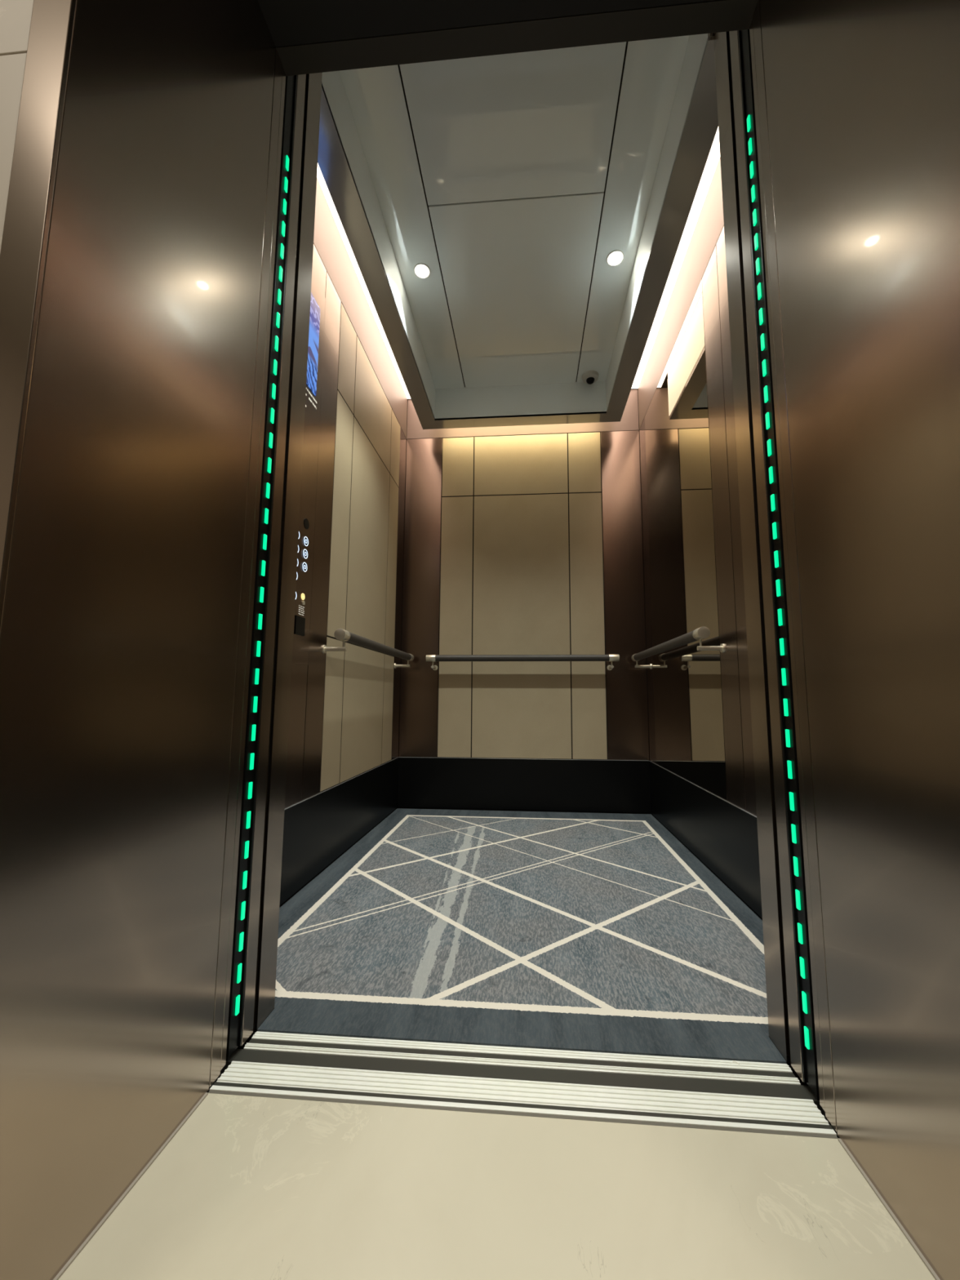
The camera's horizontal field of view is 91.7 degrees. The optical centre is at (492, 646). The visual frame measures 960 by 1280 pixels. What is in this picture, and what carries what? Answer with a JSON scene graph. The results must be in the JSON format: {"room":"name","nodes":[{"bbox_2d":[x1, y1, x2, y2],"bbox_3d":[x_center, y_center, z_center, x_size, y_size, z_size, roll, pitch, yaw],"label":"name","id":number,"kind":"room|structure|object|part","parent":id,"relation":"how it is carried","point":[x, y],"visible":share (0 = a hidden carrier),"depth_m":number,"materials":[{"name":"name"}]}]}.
{"room":"elevator lobby","nodes":[
{"label":"elevator lobby","id":0,"kind":"room"},
{"bbox_2d":[0,0,33,251],"bbox_3d":[0.040,-0.657,0.554,6.000,2.800,0.060,0,-6,4],"label":"wall","id":1,"kind":"structure","parent":0,"point":[15,15],"depth_m":0.58,"materials":[{"name":"beige"}]},
{"bbox_2d":[279,177,407,906],"bbox_3d":[-0.677,-0.433,2.138,0.050,2.693,1.869,0,-6,4],"label":"wall","id":2,"kind":"structure","parent":0,"point":[344,716],"depth_m":2.13,"materials":[{"name":"beige"}]},
{"bbox_3d":[-0.704,-0.517,1.496,0.006,2.088,0.568,0,-6,4],"label":"panel","id":3,"kind":"part","parent":2,"relation":"part of","materials":[{"name":"brown metal"}]},
{"bbox_2d":[292,272,325,665],"bbox_3d":[-0.687,-0.681,1.649,0.005,1.480,0.296,0,-6,4],"label":"control panel","id":4,"kind":"object","parent":2,"relation":"attached to","point":[317,317],"visible":0.48,"depth_m":1.73,"materials":[{"name":"brown metal"}]},
{"bbox_3d":[-0.664,0.274,1.938,0.001,0.608,0.182,0,-6,4],"label":"wall panel","id":5,"kind":"part","parent":2,"relation":"part of","materials":[{"name":"beige laminate"}]},
{"bbox_2d":[279,756,399,906],"bbox_3d":[-0.657,0.739,1.971,0.004,0.302,1.833,0,-6,4],"label":"baseboard","id":6,"kind":"structure","parent":2,"relation":"attached to","point":[317,828],"depth_m":1.91,"materials":[{"name":"black metal"}]},
{"bbox_3d":[-0.661,-0.561,2.030,0.001,1.059,0.182,0,-6,4],"label":"wall panel","id":7,"kind":"part","parent":2,"relation":"part of","materials":[{"name":"beige laminate"}]},
{"bbox_3d":[-0.658,-1.295,2.110,0.001,0.403,0.182,0,-6,4],"label":"wall panel","id":8,"kind":"part","parent":2,"relation":"part of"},
{"bbox_3d":[-0.635,0.316,2.316,0.001,0.608,0.565,0,-6,4],"label":"wall panel","id":9,"kind":"part","parent":2,"relation":"part of","materials":[{"name":"beige laminate"}]},
{"bbox_2d":[316,164,410,399],"bbox_3d":[-0.576,-1.628,2.235,0.145,0.291,1.797,0,-6,4],"label":"light","id":10,"kind":"object","parent":2,"relation":"attached to","point":[319,175],"visible":0.11,"depth_m":2.19,"materials":[{"name":"white plastic"}]},
{"bbox_3d":[-0.632,-0.520,2.407,0.001,1.059,0.565,0,-6,4],"label":"wall panel","id":11,"kind":"part","parent":2,"relation":"part of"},
{"bbox_2d":[321,628,413,668],"bbox_3d":[-0.582,0.037,2.350,0.102,0.094,1.093,0,-6,4],"label":"handrail","id":12,"kind":"object","parent":2,"relation":"attached to","point":[340,634],"visible":1,"depth_m":2.04,"materials":[{"name":"metal"}]},
{"bbox_3d":[-0.629,-1.253,2.487,0.001,0.403,0.565,0,-6,4],"label":"wall panel","id":13,"kind":"part","parent":2,"relation":"part of","materials":[{"name":"beige laminate"}]},
{"bbox_3d":[-0.607,0.357,2.693,0.001,0.608,0.183,0,-6,4],"label":"wall panel","id":14,"kind":"part","parent":2,"relation":"part of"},
{"bbox_3d":[-0.603,-0.478,2.785,0.001,1.059,0.183,0,-6,4],"label":"wall panel","id":15,"kind":"part","parent":2,"relation":"part of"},
{"bbox_3d":[-0.600,-1.212,2.865,0.001,0.403,0.183,0,-6,4],"label":"wall panel","id":16,"kind":"part","parent":2,"relation":"part of","materials":[{"name":"beige laminate"}]},
{"bbox_2d":[57,1093,935,1279],"bbox_3d":[-0.085,0.595,-1.143,6.000,0.060,3.850,0,-6,4],"label":"floor","id":17,"kind":"structure","parent":0,"point":[248,1188],"depth_m":0.64,"materials":[{"name":"stone"}]},
{"bbox_2d":[0,0,959,1279],"bbox_3d":[0.014,-0.332,0.716,1.148,2.188,0.460,0,-6,4],"label":"door surround","id":18,"kind":"object","parent":17,"relation":"on","point":[135,251],"visible":1,"depth_m":0.65,"materials":[{"name":"brown metal"}]},
{"bbox_3d":[-0.549,-0.355,0.533,0.052,2.188,0.006,0,-6,4],"label":"architrave","id":19,"kind":"part","parent":18,"relation":"part of","materials":[{"name":"brown metal"}]},
{"bbox_2d":[220,67,285,1070],"bbox_3d":[-0.759,-0.297,0.995,0.536,2.161,0.016,0,-6,4],"label":"door","id":20,"kind":"structure","parent":18,"relation":"attached to","point":[225,1024],"depth_m":0.95,"materials":[{"name":"brown metal"}]},
{"bbox_2d":[749,19,825,1111],"bbox_3d":[0.821,-0.303,0.874,0.534,2.161,0.016,0,-6,4],"label":"door","id":21,"kind":"structure","parent":18,"relation":"attached to","point":[819,1059],"depth_m":0.87,"materials":[{"name":"brown metal"}]},
{"bbox_2d":[317,32,718,429],"bbox_3d":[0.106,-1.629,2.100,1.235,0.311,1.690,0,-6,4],"label":"ceiling","id":22,"kind":"structure","parent":0,"point":[515,178],"depth_m":1.78,"materials":[{"name":"glossy white painted metal"}]},
{"bbox_3d":[-0.327,-1.685,2.094,0.182,0.006,1.599,0,-6,4],"label":"ceiling panel","id":23,"kind":"part","parent":22,"relation":"part of","materials":[{"name":"white metal"}]},
{"bbox_2d":[413,262,430,278],"bbox_3d":[-0.318,-1.681,2.088,0.074,0.008,0.074,0,-6,4],"label":"recessed light","id":24,"kind":"object","parent":22,"relation":"in","point":[421,270],"visible":1,"depth_m":2.08,"materials":[{"name":"grey plastic"}]},
{"bbox_3d":[0.064,-1.746,1.528,0.673,0.006,0.522,0,-6,4],"label":"ceiling panel","id":25,"kind":"part","parent":22,"relation":"part of","materials":[{"name":"white metal"}]},
{"bbox_3d":[0.125,-1.659,2.323,0.673,0.006,1.071,0,-6,4],"label":"ceiling panel","id":26,"kind":"part","parent":22,"relation":"part of","materials":[{"name":"white metal"}]},
{"bbox_2d":[582,370,599,384],"bbox_3d":[0.578,-1.581,2.767,0.100,0.050,0.100,0,-6,4],"label":"security camera","id":27,"kind":"object","parent":22,"relation":"attached to","point":[589,377],"visible":1,"depth_m":2.74,"materials":[{"name":"grey plastic"}]},
{"bbox_2d":[606,249,623,266],"bbox_3d":[0.531,-1.685,2.023,0.074,0.008,0.074,0,-6,4],"label":"recessed light","id":28,"kind":"object","parent":22,"relation":"in","point":[615,257],"visible":1,"depth_m":2.02,"materials":[{"name":"grey plastic"}]},
{"bbox_3d":[0.532,-1.689,2.028,0.173,0.006,1.599,0,-6,4],"label":"ceiling panel","id":29,"kind":"part","parent":22,"relation":"part of","materials":[{"name":"white metal"}]},
{"bbox_2d":[253,31,791,1064],"bbox_3d":[0.035,-0.544,1.099,1.629,2.693,0.066,0,-6,4],"label":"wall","id":30,"kind":"structure","parent":0,"point":[771,909],"depth_m":1.05,"materials":[{"name":"black metal"}]},
{"bbox_2d":[240,74,306,1045],"bbox_3d":[-0.753,-0.405,1.080,0.538,2.394,0.038,0,-6,4],"label":"door","id":31,"kind":"structure","parent":30,"relation":"in","point":[262,771],"depth_m":1.03,"materials":[{"name":"brown metal"}]},
{"bbox_2d":[226,75,297,1061],"bbox_3d":[-0.493,-0.402,1.019,0.012,2.370,0.042,0,-6,4],"label":"strip","id":32,"kind":"object","parent":31,"relation":"attached to","point":[246,825],"visible":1,"depth_m":0.99,"materials":[{"name":"black plastic"}]},
{"bbox_3d":[-0.603,-0.541,1.148,0.250,2.688,0.066,0,-6,4],"label":"return panel","id":33,"kind":"part","parent":30,"relation":"part of","materials":[{"name":"brown metal"}]},
{"bbox_2d":[243,1031,800,1084],"bbox_3d":[0.033,0.797,0.896,1.044,0.022,0.045,0,-6,4],"label":"door sill","id":34,"kind":"structure","parent":30,"relation":"attached to","point":[615,1063],"depth_m":0.89,"materials":[{"name":"metal"}]},
{"bbox_2d":[208,1089,837,1138],"bbox_3d":[0.023,0.780,0.773,1.040,0.010,0.006,0,-6,4],"label":"trim","id":35,"kind":"structure","parent":30,"relation":"attached to","point":[473,1110],"depth_m":0.77,"materials":[{"name":"silver metal"}]},
{"bbox_2d":[207,1061,839,1138],"bbox_3d":[0.026,0.788,0.808,1.644,0.022,0.065,0,-6,4],"label":"door sill","id":36,"kind":"structure","parent":30,"relation":"attached to","point":[657,1105],"depth_m":0.81,"materials":[{"name":"metal"}]},
{"bbox_3d":[0.680,-0.546,1.050,0.235,2.688,0.066,0,-6,4],"label":"return panel","id":37,"kind":"part","parent":30,"relation":"part of","materials":[{"name":"brown metal"}]},
{"bbox_2d":[728,30,804,1082],"bbox_3d":[0.826,-0.411,0.960,0.536,2.394,0.038,0,-6,4],"label":"door","id":38,"kind":"structure","parent":30,"relation":"in","point":[775,714],"depth_m":0.95,"materials":[{"name":"brown metal"}]},
{"bbox_2d":[737,29,819,1100],"bbox_3d":[0.561,-0.407,0.938,0.012,2.370,0.042,0,-6,4],"label":"strip","id":39,"kind":"object","parent":38,"relation":"attached to","point":[803,973],"visible":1,"depth_m":0.91,"materials":[{"name":"black plastic"}]},
{"bbox_2d":[236,809,808,1085],"bbox_3d":[0.101,0.929,1.886,1.629,0.056,1.955,0,-6,4],"label":"floor","id":40,"kind":"structure","parent":0,"point":[249,1038],"depth_m":0.96,"materials":[{"name":"black"}]},
{"bbox_2d":[257,808,786,1063],"bbox_3d":[0.100,0.895,1.864,1.527,0.008,1.904,0,-6,4],"label":"carpet","id":41,"kind":"object","parent":40,"relation":"on","point":[580,931],"visible":0.86,"depth_m":1.31,"materials":[{"name":"grey carpet"}]},
{"bbox_2d":[214,1048,831,1124],"bbox_3d":[0.029,0.825,0.853,2.520,0.078,0.033,0,-6,4],"label":"sill gap","id":42,"kind":"structure","parent":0,"point":[624,1080],"depth_m":0.86,"materials":[{"name":"grey"}]},
{"bbox_2d":[396,389,652,814],"bbox_3d":[0.180,-0.338,2.979,1.541,2.693,0.050,0,-6,4],"label":"wall","id":43,"kind":"structure","parent":0,"point":[519,540],"depth_m":2.95,"materials":[{"name":"beige"}]},
{"bbox_3d":[-0.239,0.382,2.908,0.206,0.608,0.001,0,-6,4],"label":"wall panel","id":44,"kind":"part","parent":43,"relation":"part of","materials":[{"name":"beige laminate"}]},
{"bbox_3d":[-0.235,-0.453,2.999,0.206,1.059,0.001,0,-6,4],"label":"wall panel","id":45,"kind":"part","parent":43,"relation":"part of","materials":[{"name":"beige laminate"}]},
{"bbox_3d":[-0.232,-1.187,3.079,0.206,0.403,0.001,0,-6,4],"label":"wall panel","id":46,"kind":"part","parent":43,"relation":"part of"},
{"bbox_3d":[0.180,-1.189,3.048,0.608,0.403,0.001,0,-6,4],"label":"wall panel","id":47,"kind":"part","parent":43,"relation":"part of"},
{"bbox_3d":[0.177,-0.455,2.968,0.608,1.059,0.001,0,-6,4],"label":"wall panel","id":48,"kind":"part","parent":43,"relation":"part of","materials":[{"name":"beige laminate"}]},
{"bbox_3d":[0.174,0.381,2.876,0.608,0.608,0.001,0,-6,4],"label":"wall panel","id":49,"kind":"part","parent":43,"relation":"part of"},
{"bbox_2d":[426,653,619,670],"bbox_3d":[0.173,0.100,2.855,1.165,0.094,0.102,0,-6,4],"label":"handrail","id":50,"kind":"object","parent":43,"relation":"attached to","point":[611,657],"visible":1,"depth_m":2.81,"materials":[{"name":"metal"}]},
{"bbox_2d":[397,756,650,813],"bbox_3d":[0.173,0.836,2.824,1.529,0.302,0.004,0,-6,4],"label":"baseboard","id":51,"kind":"structure","parent":43,"relation":"attached to","point":[464,783],"depth_m":2.82,"materials":[{"name":"black painted metal"}]},
{"bbox_3d":[0.593,-1.190,3.016,0.205,0.403,0.001,0,-6,4],"label":"wall panel","id":52,"kind":"part","parent":43,"relation":"part of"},
{"bbox_3d":[0.590,-0.457,2.936,0.205,1.059,0.001,0,-6,4],"label":"wall panel","id":53,"kind":"part","parent":43,"relation":"part of","materials":[{"name":"beige laminate"}]},
{"bbox_3d":[0.586,0.379,2.845,0.205,0.608,0.001,0,-6,4],"label":"wall panel","id":54,"kind":"part","parent":43,"relation":"part of","materials":[{"name":"beige laminate"}]},
{"bbox_2d":[638,158,762,919],"bbox_3d":[0.898,-0.440,2.018,0.050,2.693,1.869,0,-6,4],"label":"wall","id":55,"kind":"structure","parent":0,"point":[704,259],"depth_m":1.74,"materials":[{"name":"beige"}]},
{"bbox_2d":[631,127,719,388],"bbox_3d":[0.802,-1.634,2.130,0.147,0.291,1.797,0,-6,4],"label":"light","id":56,"kind":"object","parent":55,"relation":"attached to","point":[713,157],"visible":0.14,"depth_m":2.09,"materials":[{"name":"white plastic"}]},
{"bbox_2d":[631,626,725,669],"bbox_3d":[0.841,0.035,2.246,0.102,0.094,1.112,0,-6,4],"label":"handrail","id":57,"kind":"object","parent":55,"relation":"attached to","point":[702,633],"visible":1,"depth_m":1.91,"materials":[{"name":"silver metal"}]},
{"bbox_2d":[644,279,727,800],"bbox_3d":[0.895,-0.424,2.280,0.006,2.087,0.951,0,-6,4],"label":"wall mirror","id":58,"kind":"object","parent":55,"relation":"attached to","point":[689,725],"visible":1,"depth_m":2.14,"materials":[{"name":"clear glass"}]},
{"bbox_2d":[648,760,762,918],"bbox_3d":[0.863,0.733,1.855,0.004,0.302,1.833,0,-6,4],"label":"baseboard","id":59,"kind":"structure","parent":55,"relation":"attached to","point":[721,833],"depth_m":1.82,"materials":[{"name":"black painted metal"}]},
{"bbox_3d":[0.826,-0.523,1.379,0.006,2.088,0.568,0,-6,4],"label":"panel","id":60,"kind":"part","parent":55,"relation":"part of","materials":[{"name":"brown metal"}]}
]}

